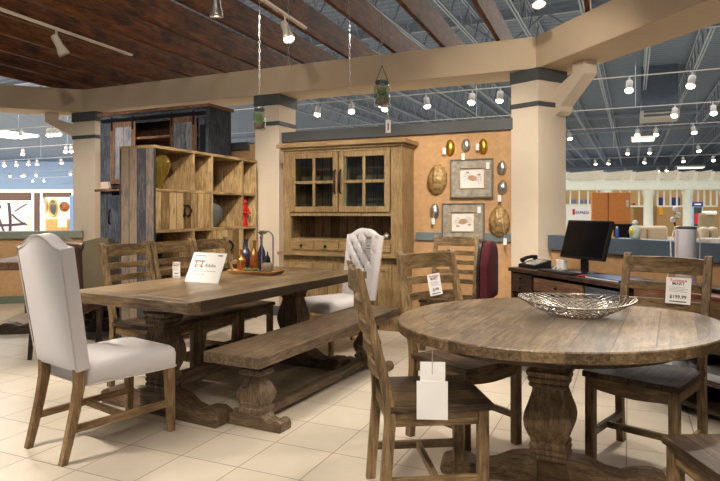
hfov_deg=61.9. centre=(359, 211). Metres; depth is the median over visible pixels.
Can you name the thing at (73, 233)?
trim
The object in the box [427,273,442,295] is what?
price card
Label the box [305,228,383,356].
upholstered dining chair
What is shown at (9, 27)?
ceiling
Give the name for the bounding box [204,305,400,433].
wooden bench
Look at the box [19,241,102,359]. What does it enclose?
leather chair
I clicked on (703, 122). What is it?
track rail
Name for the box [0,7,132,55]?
track rail
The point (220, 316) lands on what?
chair
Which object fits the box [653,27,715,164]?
joist
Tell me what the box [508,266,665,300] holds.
console desk
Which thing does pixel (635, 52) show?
track rail
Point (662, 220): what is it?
wall
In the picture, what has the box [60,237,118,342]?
chair
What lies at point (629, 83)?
track spotlight
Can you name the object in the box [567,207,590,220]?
store sign
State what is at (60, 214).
wall
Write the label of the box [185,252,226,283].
table sign
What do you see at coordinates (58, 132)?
track spotlight
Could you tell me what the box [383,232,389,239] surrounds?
ornament
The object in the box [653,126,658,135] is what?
track spotlight
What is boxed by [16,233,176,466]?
upholstered dining chair
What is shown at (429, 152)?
wall partition
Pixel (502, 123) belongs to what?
trim
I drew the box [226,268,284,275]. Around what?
wooden tray
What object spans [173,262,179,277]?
price card
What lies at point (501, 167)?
shell ornament
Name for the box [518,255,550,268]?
desk phone
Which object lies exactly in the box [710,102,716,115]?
track spotlight
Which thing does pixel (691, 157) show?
joist
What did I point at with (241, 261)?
glass bottle
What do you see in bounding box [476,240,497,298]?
office chair
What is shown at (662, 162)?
wall
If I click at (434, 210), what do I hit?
shell ornament
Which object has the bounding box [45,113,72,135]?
bracket
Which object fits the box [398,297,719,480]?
round pedestal table
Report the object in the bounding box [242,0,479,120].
joist
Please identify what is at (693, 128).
track spotlight
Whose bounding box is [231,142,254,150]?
trim
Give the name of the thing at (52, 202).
mirror glass
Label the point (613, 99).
track rail
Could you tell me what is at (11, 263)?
pedestal dining table
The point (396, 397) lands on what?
chair
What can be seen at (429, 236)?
trim
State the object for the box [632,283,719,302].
countertop
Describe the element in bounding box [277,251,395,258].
countertop
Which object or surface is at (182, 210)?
cube shelf
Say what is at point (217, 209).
ceramic vase
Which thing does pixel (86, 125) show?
column
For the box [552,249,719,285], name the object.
wall
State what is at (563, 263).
mug
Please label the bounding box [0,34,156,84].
ceiling
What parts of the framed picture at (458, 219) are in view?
moulding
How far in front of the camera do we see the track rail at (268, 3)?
5.26 m
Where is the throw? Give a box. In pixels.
[702,211,716,214]
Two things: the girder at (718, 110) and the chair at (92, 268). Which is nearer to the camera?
the chair at (92, 268)
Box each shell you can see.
[427,164,447,194]
[489,206,509,244]
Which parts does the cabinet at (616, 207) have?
panel, panel, panel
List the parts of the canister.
cord, cord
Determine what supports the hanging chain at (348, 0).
hanging from the wooden beam at (423, 12)
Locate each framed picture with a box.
[442,203,484,240]
[450,158,493,197]
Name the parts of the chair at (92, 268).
backrest, leg, leg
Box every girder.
[0,2,719,86]
[231,109,719,141]
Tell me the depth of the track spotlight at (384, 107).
15.31 m
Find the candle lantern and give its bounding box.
[259,231,274,271]
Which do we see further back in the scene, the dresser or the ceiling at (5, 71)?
the dresser
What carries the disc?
attached to the wall at (60, 214)
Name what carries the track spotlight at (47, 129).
hanging from the track rail at (550, 0)
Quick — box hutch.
[276,137,418,331]
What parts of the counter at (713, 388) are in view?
rail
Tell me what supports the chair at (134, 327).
on the floor
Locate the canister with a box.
[667,226,701,283]
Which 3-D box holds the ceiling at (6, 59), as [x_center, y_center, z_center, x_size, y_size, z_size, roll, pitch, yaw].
[-5.089,-1.919,5.291,0.046,0.285,9.300,0,0,22]
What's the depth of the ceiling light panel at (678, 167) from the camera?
47.53 m
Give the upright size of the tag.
0.235 m
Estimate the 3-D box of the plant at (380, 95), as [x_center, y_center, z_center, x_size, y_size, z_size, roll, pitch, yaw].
[0.137,-0.736,3.703,0.072,0.096,0.063,0,0,-37]
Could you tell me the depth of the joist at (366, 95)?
26.48 m
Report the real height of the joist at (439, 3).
0.740 m
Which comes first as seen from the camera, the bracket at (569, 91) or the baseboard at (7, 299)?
the bracket at (569, 91)
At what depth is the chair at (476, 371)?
3.35 m
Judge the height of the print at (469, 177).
0.210 m
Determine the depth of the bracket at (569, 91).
5.89 m
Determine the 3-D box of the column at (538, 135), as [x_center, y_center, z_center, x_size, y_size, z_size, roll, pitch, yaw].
[1.851,-0.090,6.227,0.481,2.720,0.334,0,0,-30]
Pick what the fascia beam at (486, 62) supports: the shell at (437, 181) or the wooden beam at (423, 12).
the wooden beam at (423, 12)
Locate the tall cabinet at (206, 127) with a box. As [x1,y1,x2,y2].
[94,103,233,307]
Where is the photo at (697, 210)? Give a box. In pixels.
[694,207,701,225]
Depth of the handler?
21.00 m
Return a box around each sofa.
[639,226,669,239]
[696,227,717,238]
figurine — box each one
[243,199,250,225]
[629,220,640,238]
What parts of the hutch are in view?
door rail, drawer, glass door, door rail, door, drawer, handle, drawer, panel, crown, frame, glass door, door, drawer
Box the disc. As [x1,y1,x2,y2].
[59,201,69,211]
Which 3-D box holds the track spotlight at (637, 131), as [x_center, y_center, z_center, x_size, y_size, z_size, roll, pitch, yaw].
[9.513,-2.749,20.584,0.170,0.362,0.188,0,0,40]
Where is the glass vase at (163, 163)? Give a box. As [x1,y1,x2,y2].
[156,154,170,188]
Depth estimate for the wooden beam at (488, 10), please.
5.86 m
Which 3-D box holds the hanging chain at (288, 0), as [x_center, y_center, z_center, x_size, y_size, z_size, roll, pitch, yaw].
[-0.512,-1.520,4.300,0.018,1.014,0.014,0,0,35]
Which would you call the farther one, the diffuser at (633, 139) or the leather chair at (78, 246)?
the diffuser at (633, 139)
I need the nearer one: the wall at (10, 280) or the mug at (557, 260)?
the mug at (557, 260)
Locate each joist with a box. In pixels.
[183,5,453,122]
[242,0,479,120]
[293,60,432,124]
[296,99,385,127]
[299,96,408,125]
[313,0,503,119]
[367,0,575,165]
[433,0,590,165]
[505,0,606,165]
[578,0,621,165]
[637,47,650,164]
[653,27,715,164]
[669,80,719,164]
[686,121,719,163]
[703,142,719,163]
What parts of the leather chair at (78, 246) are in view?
leg, backrest, seat, leg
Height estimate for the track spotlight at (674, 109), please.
0.362 m
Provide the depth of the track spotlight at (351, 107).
15.68 m
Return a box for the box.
[100,182,110,188]
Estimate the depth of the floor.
3.46 m
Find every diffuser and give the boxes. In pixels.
[0,133,35,138]
[632,138,653,141]
[677,167,703,168]
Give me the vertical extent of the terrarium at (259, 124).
1.346 m
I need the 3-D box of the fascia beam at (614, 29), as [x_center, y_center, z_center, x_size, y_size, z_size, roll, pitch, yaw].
[2.882,-1.613,3.377,0.500,0.325,6.221,0,0,-17]
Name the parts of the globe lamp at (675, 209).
globe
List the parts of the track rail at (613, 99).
rail, hanger rod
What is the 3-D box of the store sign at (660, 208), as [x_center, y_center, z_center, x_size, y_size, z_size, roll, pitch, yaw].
[15.626,-0.052,31.173,0.208,0.415,0.050,0,0,0]
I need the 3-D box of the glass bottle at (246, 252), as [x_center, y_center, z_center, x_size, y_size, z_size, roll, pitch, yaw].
[-0.946,0.356,4.984,0.092,0.265,0.092,0,0,0]
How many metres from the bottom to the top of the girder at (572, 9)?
0.870 m
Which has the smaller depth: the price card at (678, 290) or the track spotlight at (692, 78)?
the price card at (678, 290)
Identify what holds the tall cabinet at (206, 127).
on the floor
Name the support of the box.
on the tall cabinet at (206, 127)
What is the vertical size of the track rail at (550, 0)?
2.203 m
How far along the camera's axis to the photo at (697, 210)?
15.99 m
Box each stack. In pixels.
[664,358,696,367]
[691,364,719,383]
[697,238,719,242]
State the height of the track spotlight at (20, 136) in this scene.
0.362 m
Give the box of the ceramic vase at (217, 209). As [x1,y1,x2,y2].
[213,200,222,226]
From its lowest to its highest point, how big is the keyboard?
0.019 m
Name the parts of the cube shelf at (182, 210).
panel, door, panel, door, door, door, panel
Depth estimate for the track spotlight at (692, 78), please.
12.46 m
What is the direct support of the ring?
on the wooden tray
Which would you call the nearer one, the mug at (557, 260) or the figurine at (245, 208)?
the mug at (557, 260)
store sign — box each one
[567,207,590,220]
[659,207,662,214]
[672,198,679,204]
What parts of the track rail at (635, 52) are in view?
rail, hanger rod, hanger rod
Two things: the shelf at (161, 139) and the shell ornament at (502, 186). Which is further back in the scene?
the shelf at (161, 139)
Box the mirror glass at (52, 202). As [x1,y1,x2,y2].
[50,200,55,214]
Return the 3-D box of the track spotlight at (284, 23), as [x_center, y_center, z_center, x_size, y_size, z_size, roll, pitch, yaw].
[-0.643,-1.614,5.294,0.104,0.257,0.165,0,0,-40]
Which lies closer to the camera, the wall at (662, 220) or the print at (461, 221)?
the print at (461, 221)
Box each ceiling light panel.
[0,130,38,138]
[631,136,655,141]
[677,166,705,168]
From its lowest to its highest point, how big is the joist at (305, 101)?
0.740 m
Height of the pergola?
3.068 m
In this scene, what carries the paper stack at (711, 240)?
on the trim at (618, 246)
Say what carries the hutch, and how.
on the floor
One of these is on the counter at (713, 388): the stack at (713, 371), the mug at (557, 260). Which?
the stack at (713, 371)
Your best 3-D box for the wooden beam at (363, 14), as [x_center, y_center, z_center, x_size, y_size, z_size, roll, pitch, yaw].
[-0.946,-1.919,3.403,0.050,0.285,9.300,0,0,22]
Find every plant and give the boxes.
[255,112,263,123]
[377,86,387,98]
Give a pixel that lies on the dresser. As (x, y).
(51, 224)
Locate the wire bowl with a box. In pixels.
[517,292,637,318]
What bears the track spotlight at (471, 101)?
hanging from the track rail at (550, 0)
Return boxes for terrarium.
[253,2,265,128]
[374,5,390,132]
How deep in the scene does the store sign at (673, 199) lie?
31.15 m
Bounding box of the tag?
[417,350,447,419]
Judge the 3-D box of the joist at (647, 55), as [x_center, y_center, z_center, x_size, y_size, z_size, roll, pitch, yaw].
[14.011,-4.680,29.875,0.115,0.740,58.009,0,0,24]
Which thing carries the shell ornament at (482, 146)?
attached to the wall partition at (429, 152)
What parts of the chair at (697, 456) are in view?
leg, seat rail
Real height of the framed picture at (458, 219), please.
0.400 m
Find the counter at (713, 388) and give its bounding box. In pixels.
[632,283,719,417]
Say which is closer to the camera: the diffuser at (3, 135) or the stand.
the stand
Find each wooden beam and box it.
[324,0,420,52]
[395,0,464,47]
[471,0,512,40]
[584,0,591,12]
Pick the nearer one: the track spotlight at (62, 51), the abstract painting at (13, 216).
the track spotlight at (62, 51)
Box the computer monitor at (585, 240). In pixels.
[560,220,614,273]
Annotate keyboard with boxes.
[537,269,580,275]
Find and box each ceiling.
[0,0,222,76]
[0,0,719,161]
[0,15,187,80]
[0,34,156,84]
[0,51,124,87]
[0,64,94,89]
[28,0,258,72]
[96,0,298,68]
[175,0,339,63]
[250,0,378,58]
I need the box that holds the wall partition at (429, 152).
[231,130,510,308]
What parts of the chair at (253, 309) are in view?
post, post, leg, seat, seat rail, leg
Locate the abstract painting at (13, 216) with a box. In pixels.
[0,202,27,230]
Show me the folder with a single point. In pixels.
(611, 278)
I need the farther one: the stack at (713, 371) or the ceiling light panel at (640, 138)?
the ceiling light panel at (640, 138)
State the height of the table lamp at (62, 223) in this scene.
0.933 m
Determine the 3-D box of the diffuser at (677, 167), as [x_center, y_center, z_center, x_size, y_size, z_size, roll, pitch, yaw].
[26.475,-3.524,48.136,1.920,0.012,1.720,0,0,25]
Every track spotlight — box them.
[18,129,23,138]
[46,126,49,136]
[49,126,52,136]
[51,29,69,56]
[56,128,61,135]
[210,0,222,17]
[280,15,294,43]
[314,103,320,116]
[348,100,354,113]
[382,104,387,111]
[423,94,430,108]
[468,90,474,104]
[496,88,503,102]
[532,0,545,9]
[567,130,571,139]
[625,77,632,92]
[635,127,639,136]
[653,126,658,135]
[671,105,677,117]
[686,71,695,88]
[691,124,696,134]
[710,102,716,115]
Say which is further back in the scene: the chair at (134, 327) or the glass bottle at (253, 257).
the glass bottle at (253, 257)
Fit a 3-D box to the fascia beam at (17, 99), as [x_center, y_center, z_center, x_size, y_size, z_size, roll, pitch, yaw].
[-7.052,-1.613,7.830,6.705,0.325,0.500,0,0,-21]
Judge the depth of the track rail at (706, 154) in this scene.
32.35 m
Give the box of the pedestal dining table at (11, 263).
[0,256,118,334]
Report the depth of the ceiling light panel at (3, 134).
26.12 m
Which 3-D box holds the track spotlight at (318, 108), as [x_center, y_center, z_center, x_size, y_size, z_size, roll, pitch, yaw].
[-1.142,-2.749,16.179,0.188,0.362,0.170,0,0,21]
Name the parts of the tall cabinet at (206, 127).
door, door panel, barn door, panel, door panel, barn door, slot panel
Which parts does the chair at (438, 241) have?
leg, post, seat, post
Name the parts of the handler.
casing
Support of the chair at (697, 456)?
on the floor
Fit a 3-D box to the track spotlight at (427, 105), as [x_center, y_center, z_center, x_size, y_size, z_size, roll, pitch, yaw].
[1.664,-2.749,14.921,0.188,0.362,0.170,0,0,-20]
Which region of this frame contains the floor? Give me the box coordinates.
[0,236,719,480]
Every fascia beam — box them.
[0,84,82,115]
[83,36,535,112]
[536,0,719,74]
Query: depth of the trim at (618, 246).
4.94 m
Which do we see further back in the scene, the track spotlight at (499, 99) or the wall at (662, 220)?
the wall at (662, 220)
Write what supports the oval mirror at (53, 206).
attached to the wall at (60, 214)
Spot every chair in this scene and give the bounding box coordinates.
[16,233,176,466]
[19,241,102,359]
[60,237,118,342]
[98,241,199,386]
[149,239,241,378]
[191,237,274,343]
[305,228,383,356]
[347,260,493,480]
[395,249,521,451]
[418,235,478,350]
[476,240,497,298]
[582,252,712,459]
[661,434,719,480]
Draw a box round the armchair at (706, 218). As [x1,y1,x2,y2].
[698,211,716,228]
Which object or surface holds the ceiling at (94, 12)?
on the fascia beam at (486, 62)
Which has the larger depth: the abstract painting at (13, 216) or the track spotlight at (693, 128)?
the abstract painting at (13, 216)
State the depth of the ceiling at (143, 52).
6.48 m
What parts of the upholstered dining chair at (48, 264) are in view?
leg, backrest, leg, seat, leg, leg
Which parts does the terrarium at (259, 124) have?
chain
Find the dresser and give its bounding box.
[46,219,69,230]
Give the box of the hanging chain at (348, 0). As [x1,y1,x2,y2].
[348,0,350,105]
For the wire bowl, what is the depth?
2.93 m
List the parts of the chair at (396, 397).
post, post, seat rail, seat, seat rail, leg, leg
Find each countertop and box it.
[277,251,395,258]
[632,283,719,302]
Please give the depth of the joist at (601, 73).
23.78 m
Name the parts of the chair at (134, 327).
post, seat rail, post, seat, seat rail, leg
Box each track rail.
[0,0,719,130]
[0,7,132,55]
[0,99,712,172]
[0,122,716,160]
[3,52,719,148]
[12,154,719,178]
[260,0,306,28]
[572,164,719,168]
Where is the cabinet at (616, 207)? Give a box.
[591,193,631,237]
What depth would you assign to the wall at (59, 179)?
60.92 m
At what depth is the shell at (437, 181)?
6.54 m
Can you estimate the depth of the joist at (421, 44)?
15.60 m
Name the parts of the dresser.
drawer, drawer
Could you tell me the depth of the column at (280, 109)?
7.41 m
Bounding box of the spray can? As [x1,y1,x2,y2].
[615,227,618,237]
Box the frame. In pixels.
[0,190,72,230]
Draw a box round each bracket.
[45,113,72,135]
[555,60,596,115]
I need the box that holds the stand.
[691,202,702,228]
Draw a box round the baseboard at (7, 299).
[0,296,23,303]
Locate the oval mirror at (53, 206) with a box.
[49,199,57,216]
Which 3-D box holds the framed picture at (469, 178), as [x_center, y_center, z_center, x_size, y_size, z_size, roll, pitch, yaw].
[1.194,-0.360,6.428,0.465,0.419,0.047,0,0,25]
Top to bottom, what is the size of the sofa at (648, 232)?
0.967 m
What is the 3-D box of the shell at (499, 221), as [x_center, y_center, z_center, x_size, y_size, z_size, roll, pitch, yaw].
[1.449,0.138,6.280,0.226,0.406,0.105,0,0,25]
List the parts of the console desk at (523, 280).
drawer, drawer, drawer, drawer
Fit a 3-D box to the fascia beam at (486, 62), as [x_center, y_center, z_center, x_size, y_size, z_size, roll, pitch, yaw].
[-1.008,-1.613,7.603,6.792,0.325,0.500,0,0,24]
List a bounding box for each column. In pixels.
[71,111,102,240]
[254,93,296,315]
[510,67,566,266]
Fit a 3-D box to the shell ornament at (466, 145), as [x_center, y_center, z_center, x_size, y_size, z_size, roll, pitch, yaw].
[1.135,-0.675,6.452,0.099,0.235,0.053,0,0,25]
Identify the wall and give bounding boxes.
[0,161,72,189]
[0,193,72,230]
[0,238,82,296]
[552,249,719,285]
[566,155,719,179]
[566,190,719,235]
[566,204,590,228]
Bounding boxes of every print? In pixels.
[452,212,473,230]
[460,168,483,187]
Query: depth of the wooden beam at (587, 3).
5.19 m
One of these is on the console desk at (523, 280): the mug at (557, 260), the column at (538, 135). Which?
the mug at (557, 260)
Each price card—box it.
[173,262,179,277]
[364,235,372,249]
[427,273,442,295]
[665,277,691,304]
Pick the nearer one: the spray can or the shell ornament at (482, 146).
the spray can
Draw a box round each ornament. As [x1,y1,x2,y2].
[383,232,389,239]
[430,204,438,223]
[443,140,454,155]
[461,139,470,159]
[476,139,487,154]
[497,161,506,175]
[497,181,506,201]
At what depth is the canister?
4.13 m
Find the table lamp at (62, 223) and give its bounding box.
[57,219,66,230]
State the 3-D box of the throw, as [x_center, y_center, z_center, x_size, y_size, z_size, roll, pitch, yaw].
[8.905,0.022,15.290,0.260,0.095,0.260,0,0,0]
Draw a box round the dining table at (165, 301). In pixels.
[80,266,366,428]
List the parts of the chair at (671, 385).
leg, post, seat rail, seat, leg, seat rail, post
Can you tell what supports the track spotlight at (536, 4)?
attached to the wooden beam at (587, 3)
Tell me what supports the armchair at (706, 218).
on the floor
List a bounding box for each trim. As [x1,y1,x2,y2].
[0,230,82,238]
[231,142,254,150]
[282,118,512,142]
[416,232,510,241]
[548,235,719,262]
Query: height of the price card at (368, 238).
0.134 m
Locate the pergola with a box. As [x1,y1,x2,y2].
[566,170,719,237]
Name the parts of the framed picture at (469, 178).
moulding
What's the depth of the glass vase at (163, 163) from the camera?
5.69 m
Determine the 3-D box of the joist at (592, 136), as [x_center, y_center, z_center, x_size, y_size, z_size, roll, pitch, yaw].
[11.572,-4.680,30.987,0.115,0.740,58.009,0,0,24]
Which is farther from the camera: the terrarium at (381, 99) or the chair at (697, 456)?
the terrarium at (381, 99)
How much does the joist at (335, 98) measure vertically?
0.740 m
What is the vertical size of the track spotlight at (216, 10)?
0.281 m
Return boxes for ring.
[231,259,236,270]
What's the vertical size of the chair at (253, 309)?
1.040 m
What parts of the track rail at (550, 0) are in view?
rail, hanger rod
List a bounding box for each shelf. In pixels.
[119,145,256,338]
[136,133,198,143]
[297,180,390,184]
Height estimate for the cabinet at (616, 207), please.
1.579 m
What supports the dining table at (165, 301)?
on the floor
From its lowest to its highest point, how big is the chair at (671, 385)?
1.040 m
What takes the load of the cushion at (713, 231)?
on the sofa at (704, 232)
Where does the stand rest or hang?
on the floor
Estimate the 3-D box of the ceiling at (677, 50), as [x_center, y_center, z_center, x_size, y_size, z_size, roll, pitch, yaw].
[19.905,-5.180,43.678,120.000,0.100,124.000,0,0,25]
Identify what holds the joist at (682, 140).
attached to the girder at (718, 110)
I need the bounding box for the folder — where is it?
[585,275,645,282]
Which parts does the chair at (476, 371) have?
post, seat rail, post, seat, leg, seat rail, leg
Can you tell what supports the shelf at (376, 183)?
attached to the hutch
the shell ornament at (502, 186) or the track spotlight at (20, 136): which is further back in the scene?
the track spotlight at (20, 136)
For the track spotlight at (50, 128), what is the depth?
20.42 m
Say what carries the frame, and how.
on the floor
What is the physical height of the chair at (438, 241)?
1.040 m
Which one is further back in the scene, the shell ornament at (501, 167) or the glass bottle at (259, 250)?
the shell ornament at (501, 167)
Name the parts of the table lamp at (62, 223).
lamp shade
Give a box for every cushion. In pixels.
[639,226,646,238]
[698,227,708,237]
[708,227,717,237]
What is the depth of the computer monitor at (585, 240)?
5.00 m
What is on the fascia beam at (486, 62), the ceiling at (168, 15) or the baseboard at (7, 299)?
the ceiling at (168, 15)
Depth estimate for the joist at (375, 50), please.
23.59 m
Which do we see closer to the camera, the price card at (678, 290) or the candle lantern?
the price card at (678, 290)
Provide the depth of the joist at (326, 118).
28.80 m
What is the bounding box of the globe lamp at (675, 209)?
[670,206,680,239]
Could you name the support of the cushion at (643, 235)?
on the sofa at (648, 232)
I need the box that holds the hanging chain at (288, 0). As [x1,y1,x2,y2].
[287,0,289,70]
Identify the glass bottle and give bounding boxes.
[237,249,245,270]
[243,239,250,267]
[249,240,258,270]
[258,236,265,269]
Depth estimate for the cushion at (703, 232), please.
12.08 m
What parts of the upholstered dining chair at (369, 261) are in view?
seat, leg, backrest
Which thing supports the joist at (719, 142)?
attached to the girder at (718, 110)
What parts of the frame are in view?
sill rail, post, post panel, post, blue post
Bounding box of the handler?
[640,64,679,122]
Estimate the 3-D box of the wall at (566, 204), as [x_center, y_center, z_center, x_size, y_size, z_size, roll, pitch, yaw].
[11.000,0.435,30.100,2.000,1.670,0.200,0,0,0]
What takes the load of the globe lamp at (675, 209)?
on the floor
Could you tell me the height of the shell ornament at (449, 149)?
0.186 m
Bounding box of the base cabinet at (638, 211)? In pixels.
[633,206,656,225]
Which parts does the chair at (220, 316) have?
post, post, leg, seat, seat rail, leg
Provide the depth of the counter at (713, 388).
3.80 m

